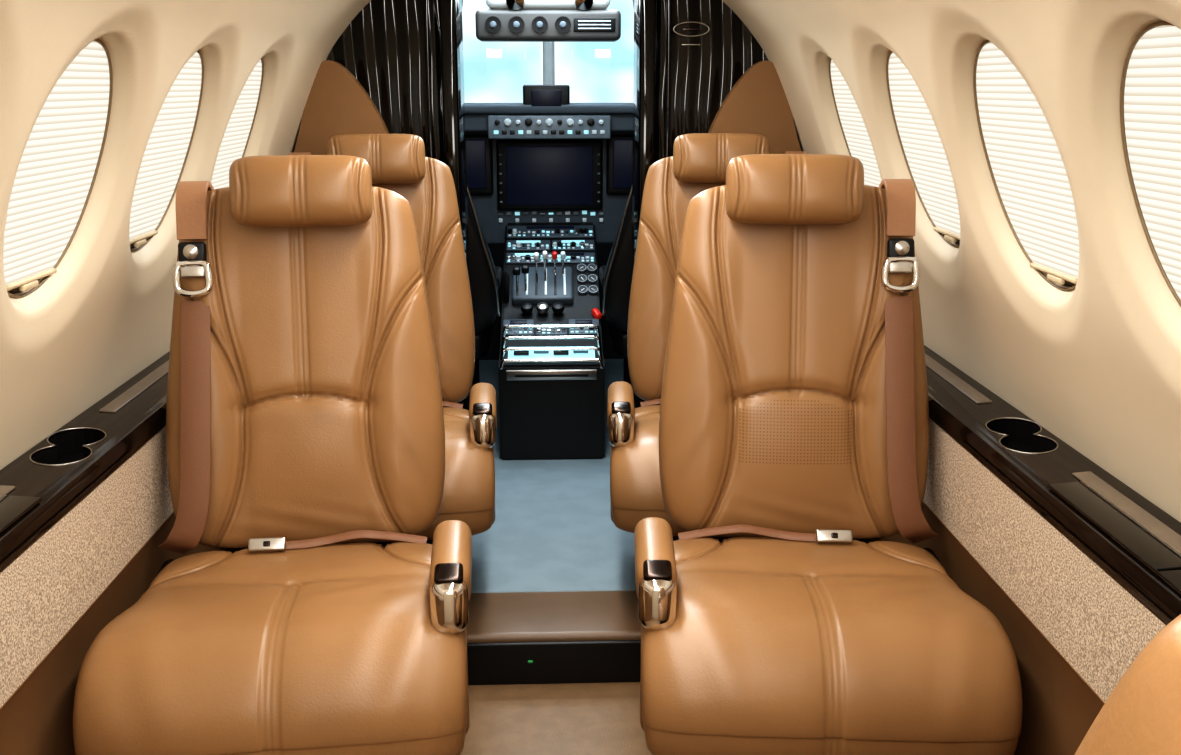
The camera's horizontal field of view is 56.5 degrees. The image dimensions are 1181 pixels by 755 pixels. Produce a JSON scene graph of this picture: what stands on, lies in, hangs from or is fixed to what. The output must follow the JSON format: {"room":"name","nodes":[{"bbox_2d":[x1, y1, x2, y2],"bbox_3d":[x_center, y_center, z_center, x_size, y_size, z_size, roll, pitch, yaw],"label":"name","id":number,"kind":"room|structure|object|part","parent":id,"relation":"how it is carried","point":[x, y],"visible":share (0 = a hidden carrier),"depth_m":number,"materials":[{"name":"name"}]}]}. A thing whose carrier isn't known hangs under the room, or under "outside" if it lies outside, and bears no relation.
{"room":"aircraft cabin","nodes":[
{"label":"aircraft cabin","id":0,"kind":"room"},
{"bbox_2d":[0,511,247,754],"bbox_3d":[-0.834,0.726,1.415,0.140,0.550,3.820,-1,15,-2],"label":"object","id":1,"kind":"object","parent":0,"point":[37,718],"depth_m":1.66,"materials":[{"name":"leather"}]},
{"bbox_2d":[0,0,370,469],"bbox_3d":[-0.697,-0.133,1.190,0.377,0.795,3.818,-1,15,-2],"label":"wall","id":2,"kind":"structure","parent":0,"point":[104,316],"depth_m":1.80,"materials":[{"name":"beige plastic"}]},
{"bbox_2d":[3,39,112,297],"bbox_3d":[-0.778,-0.304,1.603,0.151,0.375,0.336,-1,15,-2],"label":"window","id":3,"kind":"structure","parent":2,"relation":"in","point":[56,174],"depth_m":1.61,"materials":[{"name":"white plastic"}]},
{"bbox_3d":[-0.835,-0.137,1.635,0.008,0.010,0.050,-1,15,-2],"label":"shade pull","id":4,"kind":"part","parent":3,"relation":"part of","materials":[{"name":"beige plastic"}]},
{"bbox_3d":[-0.836,-0.147,1.643,0.009,0.009,0.156,-1,15,-2],"label":"shade rail","id":5,"kind":"part","parent":3,"relation":"part of","materials":[{"name":"beige plastic"}]},
{"bbox_2d":[129,50,203,251],"bbox_3d":[-0.795,-0.422,2.048,0.151,0.375,0.336,-1,15,-2],"label":"window","id":6,"kind":"structure","parent":2,"relation":"in","point":[167,150],"depth_m":2.08,"materials":[{"name":"white plastic"}]},
{"bbox_3d":[-0.852,-0.255,2.080,0.008,0.010,0.050,-1,15,-2],"label":"shade pull","id":7,"kind":"part","parent":6,"relation":"part of","materials":[{"name":"beige plastic"}]},
{"bbox_3d":[-0.852,-0.265,2.087,0.009,0.009,0.156,-1,15,-2],"label":"shade rail","id":8,"kind":"part","parent":6,"relation":"part of","materials":[{"name":"beige plastic"}]},
{"bbox_2d":[211,58,263,188],"bbox_3d":[-0.812,-0.539,2.487,0.151,0.375,0.336,-1,15,-2],"label":"window","id":9,"kind":"structure","parent":2,"relation":"in","point":[238,131],"depth_m":2.52,"materials":[{"name":"white plastic"}]},
{"bbox_3d":[-0.810,-0.537,2.488,0.147,0.371,0.333,-1,15,-2],"label":"trim","id":10,"kind":"part","parent":9,"relation":"part of","materials":[{"name":"beige plastic"}]},
{"bbox_2d":[479,243,623,359],"bbox_3d":[-0.148,-0.642,4.028,1.900,1.850,1.880,-1,15,-2],"label":"wall","id":11,"kind":"structure","parent":0,"point":[496,250],"depth_m":4.99,"materials":[{"name":"black plastic"}]},
{"bbox_2d":[0,425,173,707],"bbox_3d":[-0.836,0.377,1.322,0.136,0.172,3.820,-1,15,-2],"label":"wall panel","id":12,"kind":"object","parent":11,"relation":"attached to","point":[50,585],"depth_m":1.67,"materials":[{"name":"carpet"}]},
{"bbox_2d":[0,351,169,571],"bbox_3d":[-0.820,0.267,1.288,0.124,0.054,3.790,-1,15,-2],"label":"ledge","id":13,"kind":"object","parent":12,"relation":"on","point":[40,486],"visible":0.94,"depth_m":1.78,"materials":[{"name":"black wood"}]},
{"bbox_3d":[-0.788,0.293,1.110,0.046,0.006,0.950,4,15,-3],"label":"table lid","id":14,"kind":"part","parent":13,"relation":"part of","materials":[{"name":"black paint"}]},
{"bbox_2d":[462,0,540,102],"bbox_3d":[-0.525,-1.443,4.722,0.620,0.520,0.010,-1,15,-2],"label":"window","id":15,"kind":"structure","parent":11,"relation":"in","point":[494,72],"depth_m":4.75,"materials":[{"name":"clear glass"}]},
{"bbox_2d":[475,0,620,41],"bbox_3d":[-0.144,-1.312,3.747,0.490,0.320,0.198,-1,15,-2],"label":"panel","id":16,"kind":"object","parent":11,"relation":"attached to","point":[505,20],"visible":1,"depth_m":3.69,"materials":[{"name":"black plastic"}]},
{"bbox_3d":[-0.326,-1.181,3.680,0.023,0.022,0.013,-1,15,-2],"label":"knob","id":17,"kind":"part","parent":16,"relation":"part of","materials":[{"name":"silver metal"}]},
{"bbox_2d":[505,0,525,9],"bbox_3d":[-0.252,-1.262,3.676,0.080,0.080,0.035,-1,35,-2],"label":"light","id":18,"kind":"object","parent":16,"relation":"on","point":[509,4],"depth_m":3.67,"materials":[{"name":"silver metal"}]},
{"bbox_3d":[-0.248,-1.182,3.683,0.023,0.022,0.013,-1,15,-2],"label":"knob","id":19,"kind":"part","parent":16,"relation":"part of","materials":[{"name":"silver metal"}]},
{"bbox_3d":[-0.170,-1.183,3.686,0.023,0.022,0.013,-1,15,-2],"label":"knob","id":20,"kind":"part","parent":16,"relation":"part of","materials":[{"name":"silver metal"}]},
{"bbox_3d":[-0.092,-1.183,3.688,0.023,0.022,0.013,-1,15,-2],"label":"knob","id":21,"kind":"part","parent":16,"relation":"part of","materials":[{"name":"silver metal"}]},
{"bbox_2d":[574,0,593,10],"bbox_3d":[-0.022,-1.264,3.684,0.080,0.080,0.035,-1,35,-2],"label":"light","id":22,"kind":"object","parent":16,"relation":"on","point":[579,5],"depth_m":3.68,"materials":[{"name":"silver metal"}]},
{"bbox_2d":[543,42,554,84],"bbox_3d":[-0.178,-1.428,4.667,0.050,0.560,0.060,-1,15,-2],"label":"window post","id":23,"kind":"object","parent":11,"relation":"attached to","point":[548,47],"depth_m":4.67,"materials":[{"name":"grey metal"}]},
{"bbox_2d":[557,0,633,102],"bbox_3d":[0.164,-1.449,4.746,0.620,0.520,0.010,-1,15,-2],"label":"window","id":24,"kind":"structure","parent":11,"relation":"in","point":[594,72],"depth_m":4.76,"materials":[{"name":"clear glass"}]},
{"bbox_2d":[923,417,1166,702],"bbox_3d":[0.747,0.362,1.377,0.136,0.172,3.820,-1,15,-2],"label":"wall panel","id":25,"kind":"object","parent":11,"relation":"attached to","point":[1093,621],"depth_m":1.64,"materials":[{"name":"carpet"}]},
{"bbox_2d":[924,345,1180,624],"bbox_3d":[0.732,0.253,1.343,0.124,0.054,3.790,-1,15,-2],"label":"ledge","id":26,"kind":"object","parent":25,"relation":"on","point":[1135,541],"visible":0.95,"depth_m":1.61,"materials":[{"name":"black wood"}]},
{"bbox_3d":[0.713,0.279,1.163,0.046,0.006,0.950,-5,15,-1],"label":"table lid","id":27,"kind":"part","parent":26,"relation":"part of","materials":[{"name":"black paint"}]},
{"bbox_2d":[471,359,635,592],"bbox_3d":[-0.137,0.269,3.955,1.680,0.120,2.490,-1,15,-2],"label":"floor","id":28,"kind":"structure","parent":0,"point":[553,529],"depth_m":3.11,"materials":[{"name":"blue carpet"}]},
{"bbox_2d":[289,134,496,546],"bbox_3d":[-0.528,-0.029,2.714,0.580,1.100,0.745,-2,15,-7],"label":"seat","id":29,"kind":"object","parent":28,"relation":"on","point":[398,163],"visible":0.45,"depth_m":2.80,"materials":[{"name":"beige leather"}]},
{"bbox_3d":[-0.525,0.378,2.742,0.440,0.240,0.400,-2,15,-7],"label":"seat","id":30,"kind":"part","parent":29,"relation":"part of","materials":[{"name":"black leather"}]},
{"bbox_2d":[338,407,494,543],"bbox_3d":[-0.521,0.209,2.664,0.566,0.212,0.525,-2,15,-7],"label":"seat cushion","id":31,"kind":"object","parent":29,"relation":"on","point":[469,483],"depth_m":2.47,"materials":[{"name":"beige leather"}]},
{"bbox_3d":[-0.566,-0.246,2.917,0.507,0.666,0.236,-2,15,-7],"label":"backrest","id":32,"kind":"part","parent":29,"relation":"part of","materials":[{"name":"beige leather"}]},
{"bbox_3d":[-0.248,0.074,2.528,0.044,0.018,0.042,-1,31,-5],"label":"recline lever","id":33,"kind":"part","parent":29,"relation":"part of","materials":[{"name":"grey metal"}]},
{"bbox_3d":[-0.257,0.075,2.626,0.064,0.080,0.200,-1,19,-5],"label":"armrest","id":34,"kind":"part","parent":29,"relation":"part of","materials":[{"name":"beige leather"}]},
{"bbox_2d":[467,186,502,385],"bbox_3d":[-0.589,-0.383,3.929,0.546,1.140,0.570,-1,15,-2],"label":"seat","id":35,"kind":"object","parent":28,"relation":"on","point":[485,278],"visible":0.11,"depth_m":3.73,"materials":[{"name":"black leather"}]},
{"bbox_3d":[-0.595,0.020,4.104,0.340,0.270,0.360,-1,15,-2],"label":"seat","id":36,"kind":"part","parent":35,"relation":"part of","materials":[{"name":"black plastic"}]},
{"bbox_3d":[-0.586,-0.441,3.718,0.539,0.620,0.132,-1,15,-2],"label":"backrest","id":37,"kind":"part","parent":35,"relation":"part of","materials":[{"name":"black leather"}]},
{"bbox_3d":[-0.384,-0.456,3.643,0.167,0.529,0.027,-5,16,-18],"label":"seat frame","id":38,"kind":"part","parent":35,"relation":"part of","materials":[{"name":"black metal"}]},
{"bbox_2d":[475,325,493,358],"bbox_3d":[-0.595,-0.168,4.054,0.460,0.120,0.440,-1,15,-2],"label":"seat cushion","id":39,"kind":"object","parent":35,"relation":"on","point":[482,340],"depth_m":3.86,"materials":[{"name":"black leather"}]},
{"bbox_3d":[-0.341,-0.352,3.890,0.050,0.050,0.260,-1,15,-2],"label":"armrest","id":40,"kind":"part","parent":35,"relation":"part of","materials":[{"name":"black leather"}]},
{"bbox_2d":[294,0,800,409],"bbox_3d":[-0.116,-0.389,3.193,1.720,1.550,0.265,-1,15,-2],"label":"wall","id":41,"kind":"structure","parent":28,"relation":"on","point":[397,67],"depth_m":2.98,"materials":[{"name":"black fabric"}]},
{"bbox_3d":[-0.732,-0.556,3.016,0.421,0.603,0.055,-1,15,-2],"label":"leather panel","id":42,"kind":"part","parent":41,"relation":"part of","materials":[{"name":"brown leather"}]},
{"bbox_3d":[0.507,-0.568,3.060,0.421,0.603,0.055,-1,15,-2],"label":"leather panel","id":43,"kind":"part","parent":41,"relation":"part of","materials":[{"name":"brown leather"}]},
{"bbox_2d":[498,223,604,459],"bbox_3d":[-0.141,-0.163,4.002,0.353,0.696,0.856,-1,15,-2],"label":"console","id":44,"kind":"object","parent":28,"relation":"on","point":[551,367],"visible":1,"depth_m":3.69,"materials":[{"name":"black plastic"}]},
{"bbox_3d":[-0.261,-0.335,3.912,0.008,0.093,0.029,-1,41,-2],"label":"throttle lever","id":45,"kind":"part","parent":44,"relation":"part of","materials":[{"name":"black metal"}]},
{"bbox_3d":[-0.232,-0.342,3.920,0.008,0.093,0.029,-1,41,-2],"label":"throttle lever","id":46,"kind":"part","parent":44,"relation":"part of","materials":[{"name":"silver metal"}]},
{"bbox_3d":[-0.224,-0.245,3.875,0.044,0.031,0.044,-1,40,-2],"label":"condition knob","id":47,"kind":"part","parent":44,"relation":"part of","materials":[{"name":"black plastic"}]},
{"bbox_3d":[-0.193,-0.383,3.953,0.008,0.113,0.029,-1,41,-2],"label":"throttle lever","id":48,"kind":"part","parent":44,"relation":"part of","materials":[{"name":"silver metal"}]},
{"bbox_3d":[-0.169,-0.245,3.877,0.044,0.031,0.044,-1,40,-2],"label":"condition knob","id":49,"kind":"part","parent":44,"relation":"part of","materials":[{"name":"silver metal"}]},
{"bbox_3d":[-0.163,-0.390,3.961,0.008,0.113,0.029,-1,41,-2],"label":"throttle lever","id":50,"kind":"part","parent":44,"relation":"part of","materials":[{"name":"silver metal"}]},
{"bbox_2d":[465,85,632,243],"bbox_3d":[-0.156,-0.803,4.205,1.500,0.610,0.315,-1,15,-2],"label":"panel","id":51,"kind":"object","parent":44,"relation":"on","point":[546,157],"visible":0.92,"depth_m":4.24,"materials":[{"name":"black plastic"}]},
{"bbox_3d":[-0.302,-0.930,4.010,0.028,0.027,0.015,-1,15,-2],"label":"knob","id":52,"kind":"part","parent":51,"relation":"part of","materials":[{"name":"silver metal"}]},
{"bbox_3d":[-0.226,-0.931,4.012,0.028,0.027,0.015,-1,15,-2],"label":"knob","id":53,"kind":"part","parent":51,"relation":"part of","materials":[{"name":"black plastic"}]},
{"bbox_3d":[-0.151,-0.921,4.046,0.450,0.085,0.040,-1,15,-2],"label":"autopilot panel","id":54,"kind":"part","parent":51,"relation":"part of","materials":[{"name":"black plastic"}]},
{"bbox_3d":[-0.150,-0.932,4.015,0.028,0.027,0.015,-1,15,-2],"label":"knob","id":55,"kind":"part","parent":51,"relation":"part of","materials":[{"name":"silver metal"}]},
{"bbox_3d":[-0.074,-0.932,4.018,0.028,0.027,0.015,-1,15,-2],"label":"knob","id":56,"kind":"part","parent":51,"relation":"part of","materials":[{"name":"silver metal"}]},
{"bbox_3d":[0.002,-0.933,4.021,0.028,0.027,0.015,-1,15,-2],"label":"knob","id":57,"kind":"part","parent":51,"relation":"part of","materials":[{"name":"black plastic"}]},
{"bbox_3d":[-0.134,-0.139,3.748,0.341,0.083,0.012,-1,15,-2],"label":"tray rail","id":58,"kind":"part","parent":44,"relation":"part of","materials":[{"name":"silver metal"}]},
{"bbox_3d":[-0.132,-0.107,3.699,0.341,0.067,0.012,-1,15,-2],"label":"tray rail","id":59,"kind":"part","parent":44,"relation":"part of","materials":[{"name":"silver metal"}]},
{"bbox_3d":[-0.130,-0.075,3.651,0.341,0.051,0.012,-1,15,-2],"label":"tray rail","id":60,"kind":"part","parent":44,"relation":"part of","materials":[{"name":"silver metal"}]},
{"bbox_3d":[-0.128,-0.044,3.603,0.341,0.035,0.012,-1,15,-2],"label":"tray rail","id":61,"kind":"part","parent":44,"relation":"part of","materials":[{"name":"silver metal"}]},
{"bbox_2d":[508,346,594,358],"bbox_3d":[-0.130,-0.079,3.671,0.290,0.006,0.110,-1,26,-2],"label":"control panel","id":62,"kind":"object","parent":44,"relation":"on","point":[512,354],"depth_m":3.65,"materials":[{"name":"white plastic"}]},
{"bbox_3d":[-0.114,-0.246,3.879,0.044,0.031,0.044,-1,40,-2],"label":"condition knob","id":63,"kind":"part","parent":44,"relation":"part of","materials":[{"name":"black plastic"}]},
{"bbox_2d":[599,186,631,383],"bbox_3d":[0.303,-0.392,3.961,0.546,1.140,0.570,-1,15,-2],"label":"seat","id":64,"kind":"object","parent":28,"relation":"on","point":[615,277],"visible":0.16,"depth_m":3.74,"materials":[{"name":"black leather"}]},
{"bbox_3d":[0.059,-0.356,3.905,0.050,0.050,0.260,-1,15,-2],"label":"armrest","id":65,"kind":"part","parent":64,"relation":"part of","materials":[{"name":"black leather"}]},
{"bbox_3d":[0.118,-0.460,3.661,0.167,0.529,0.027,4,15,14],"label":"seat frame","id":66,"kind":"part","parent":64,"relation":"part of","materials":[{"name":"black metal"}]},
{"bbox_3d":[0.314,-0.449,3.750,0.539,0.620,0.132,-1,15,-2],"label":"backrest","id":67,"kind":"part","parent":64,"relation":"part of","materials":[{"name":"black leather"}]},
{"bbox_2d":[608,323,627,357],"bbox_3d":[0.305,-0.176,4.086,0.460,0.120,0.440,-1,15,-2],"label":"seat cushion","id":68,"kind":"object","parent":64,"relation":"on","point":[619,339],"depth_m":3.88,"materials":[{"name":"black leather"}]},
{"bbox_3d":[0.305,0.012,4.136,0.340,0.270,0.360,-1,15,-2],"label":"seat","id":69,"kind":"part","parent":64,"relation":"part of","materials":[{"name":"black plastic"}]},
{"bbox_2d":[607,133,805,541],"bbox_3d":[0.334,-0.037,2.745,0.581,1.100,0.746,1,15,3],"label":"seat","id":70,"kind":"object","parent":28,"relation":"on","point":[698,163],"visible":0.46,"depth_m":2.83,"materials":[{"name":"beige leather"}]},
{"bbox_3d":[0.072,0.072,2.638,0.064,0.080,0.200,0,19,1],"label":"armrest","id":71,"kind":"part","parent":70,"relation":"part of","materials":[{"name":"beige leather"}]},
{"bbox_3d":[0.071,0.071,2.539,0.044,0.018,0.042,0,31,1],"label":"recline lever","id":72,"kind":"part","parent":70,"relation":"part of","materials":[{"name":"grey metal"}]},
{"bbox_3d":[0.354,-0.255,2.949,0.507,0.666,0.236,1,15,3],"label":"backrest","id":73,"kind":"part","parent":70,"relation":"part of","materials":[{"name":"beige leather"}]},
{"bbox_2d":[610,405,772,537],"bbox_3d":[0.336,0.201,2.695,0.566,0.212,0.525,1,15,3],"label":"seat cushion","id":74,"kind":"object","parent":70,"relation":"on","point":[635,484],"depth_m":2.48,"materials":[{"name":"beige leather"}]},
{"bbox_3d":[0.338,0.370,2.772,0.440,0.240,0.400,1,15,3],"label":"seat","id":75,"kind":"part","parent":70,"relation":"part of","materials":[{"name":"black leather"}]},
{"bbox_2d":[461,682,652,754],"bbox_3d":[-0.078,0.767,2.427,1.700,0.050,5.700,-1,15,-2],"label":"floor","id":76,"kind":"structure","parent":0,"point":[602,718],"depth_m":2.40,"materials":[{"name":"beige carpet"}]},
{"bbox_2d":[73,155,471,754],"bbox_3d":[-0.495,0.255,1.880,0.580,1.220,0.745,-2,15,-7],"label":"seat","id":77,"kind":"object","parent":76,"relation":"on","point":[305,414],"visible":1,"depth_m":1.96,"materials":[{"name":"beige leather"}]},
{"bbox_3d":[-0.745,0.477,1.862,0.035,0.200,0.400,-2,15,-7],"label":"panel","id":78,"kind":"part","parent":77,"relation":"part of","materials":[{"name":"black leather"}]},
{"bbox_2d":[73,542,467,754],"bbox_3d":[-0.489,0.435,1.814,0.566,0.212,0.525,-2,15,-7],"label":"seat cushion","id":79,"kind":"object","parent":77,"relation":"on","point":[264,648],"depth_m":1.61,"materials":[{"name":"beige leather"}]},
{"bbox_3d":[-0.534,-0.020,2.067,0.507,0.666,0.236,-2,15,-7],"label":"backrest","id":80,"kind":"part","parent":77,"relation":"part of","materials":[{"name":"beige leather"}]},
{"bbox_3d":[-0.216,0.300,1.678,0.044,0.018,0.042,-1,31,-5],"label":"recline lever","id":81,"kind":"part","parent":77,"relation":"part of","materials":[{"name":"brown metal"}]},
{"bbox_3d":[-0.225,0.301,1.776,0.064,0.080,0.200,-1,19,-5],"label":"armrest","id":82,"kind":"part","parent":77,"relation":"part of","materials":[{"name":"beige leather"}]},
{"bbox_3d":[-0.240,0.425,1.903,0.050,0.240,0.360,-2,15,-7],"label":"panel","id":83,"kind":"part","parent":77,"relation":"part of","materials":[{"name":"beige leather"}]},
{"bbox_2d":[467,591,640,642],"bbox_3d":[-0.088,0.618,2.656,1.680,0.120,0.240,-1,15,-2],"label":"step","id":84,"kind":"structure","parent":76,"relation":"on","point":[582,615],"depth_m":2.61,"materials":[{"name":"brown leather"}]},
{"bbox_2d":[467,640,640,684],"bbox_3d":[-0.083,0.657,2.538,1.600,0.104,0.012,-1,15,-2],"label":"step","id":85,"kind":"structure","parent":76,"relation":"on","point":[611,660],"depth_m":2.53,"materials":[{"name":"black plastic"}]},
{"bbox_2d":[634,154,1022,754],"bbox_3d":[0.366,0.247,1.910,0.581,1.220,0.746,1,15,3],"label":"seat","id":86,"kind":"object","parent":76,"relation":"on","point":[794,404],"visible":1,"depth_m":2.00,"materials":[{"name":"beige leather"}]},
{"bbox_3d":[0.113,0.422,1.915,0.050,0.240,0.360,1,15,3],"label":"panel","id":87,"kind":"part","parent":86,"relation":"part of","materials":[{"name":"beige leather"}]},
{"bbox_3d":[0.104,0.298,1.788,0.064,0.080,0.200,0,19,1],"label":"armrest","id":88,"kind":"part","parent":86,"relation":"part of","materials":[{"name":"beige leather"}]},
{"bbox_3d":[0.103,0.297,1.689,0.044,0.018,0.042,0,31,1],"label":"recline lever","id":89,"kind":"part","parent":86,"relation":"part of","materials":[{"name":"brown metal"}]},
{"bbox_3d":[0.386,-0.029,2.099,0.507,0.666,0.236,1,15,3],"label":"backrest","id":90,"kind":"part","parent":86,"relation":"part of","materials":[{"name":"beige leather"}]},
{"bbox_2d":[641,537,1022,754],"bbox_3d":[0.368,0.427,1.845,0.566,0.212,0.525,1,15,3],"label":"seat cushion","id":91,"kind":"object","parent":86,"relation":"on","point":[775,645],"depth_m":1.63,"materials":[{"name":"beige leather"}]},
{"bbox_3d":[0.621,0.464,1.910,0.035,0.200,0.400,1,15,3],"label":"panel","id":92,"kind":"part","parent":86,"relation":"part of","materials":[{"name":"black leather"}]},
{"bbox_2d":[1074,614,1180,754],"bbox_3d":[0.408,0.526,0.862,0.580,1.220,0.745,-1,15,-2],"label":"seat","id":93,"kind":"object","parent":76,"relation":"on","point":[1141,715],"visible":1,"depth_m":0.43,"materials":[{"name":"beige leather"}]},
{"bbox_2d":[722,0,1180,522],"bbox_3d":[0.609,-0.145,1.236,0.377,0.795,3.818,-1,15,-2],"label":"wall","id":94,"kind":"structure","parent":0,"point":[1096,364],"depth_m":1.68,"materials":[{"name":"beige plastic"}]},
{"bbox_2d":[829,58,880,186],"bbox_3d":[0.624,-0.553,2.538,0.151,0.375,0.336,-1,15,-2],"label":"window","id":95,"kind":"structure","parent":94,"relation":"in","point":[855,134],"depth_m":2.57,"materials":[{"name":"white plastic"}]},
{"bbox_3d":[0.622,-0.550,2.538,0.147,0.371,0.333,-1,15,-2],"label":"trim","id":96,"kind":"part","parent":95,"relation":"part of","materials":[{"name":"beige plastic"}]},
{"bbox_2d":[886,51,959,247],"bbox_3d":[0.641,-0.436,2.098,0.151,0.375,0.336,-1,15,-2],"label":"window","id":97,"kind":"structure","parent":94,"relation":"in","point":[924,155],"depth_m":2.13,"materials":[{"name":"white plastic"}]},
{"bbox_3d":[0.698,-0.280,2.142,0.009,0.009,0.156,-1,15,-2],"label":"shade rail","id":98,"kind":"part","parent":97,"relation":"part of","materials":[{"name":"beige plastic"}]},
{"bbox_3d":[0.698,-0.269,2.134,0.008,0.010,0.050,-1,15,-2],"label":"shade pull","id":99,"kind":"part","parent":97,"relation":"part of","materials":[{"name":"beige plastic"}]},
{"bbox_2d":[973,40,1078,290],"bbox_3d":[0.658,-0.318,1.654,0.151,0.375,0.336,-1,15,-2],"label":"window","id":100,"kind":"structure","parent":94,"relation":"in","point":[1025,163],"depth_m":1.67,"materials":[{"name":"white plastic"}]},
{"bbox_3d":[0.715,-0.162,1.698,0.009,0.009,0.156,-1,15,-2],"label":"shade rail","id":101,"kind":"part","parent":100,"relation":"part of","materials":[{"name":"beige plastic"}]},
{"bbox_3d":[0.715,-0.151,1.690,0.008,0.010,0.050,-1,15,-2],"label":"shade pull","id":102,"kind":"part","parent":100,"relation":"part of","materials":[{"name":"beige plastic"}]},
{"bbox_2d":[1120,21,1180,306],"bbox_3d":[0.675,-0.198,1.205,0.151,0.375,0.336,-1,15,-2],"label":"window","id":103,"kind":"structure","parent":94,"relation":"in","point":[1150,89],"depth_m":1.28,"materials":[{"name":"white plastic"}]},
{"bbox_2d":[853,501,1104,754],"bbox_3d":[0.745,0.711,1.470,0.140,0.550,3.820,-1,15,-2],"label":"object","id":104,"kind":"object","parent":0,"point":[1060,708],"depth_m":1.70,"materials":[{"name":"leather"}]}
]}

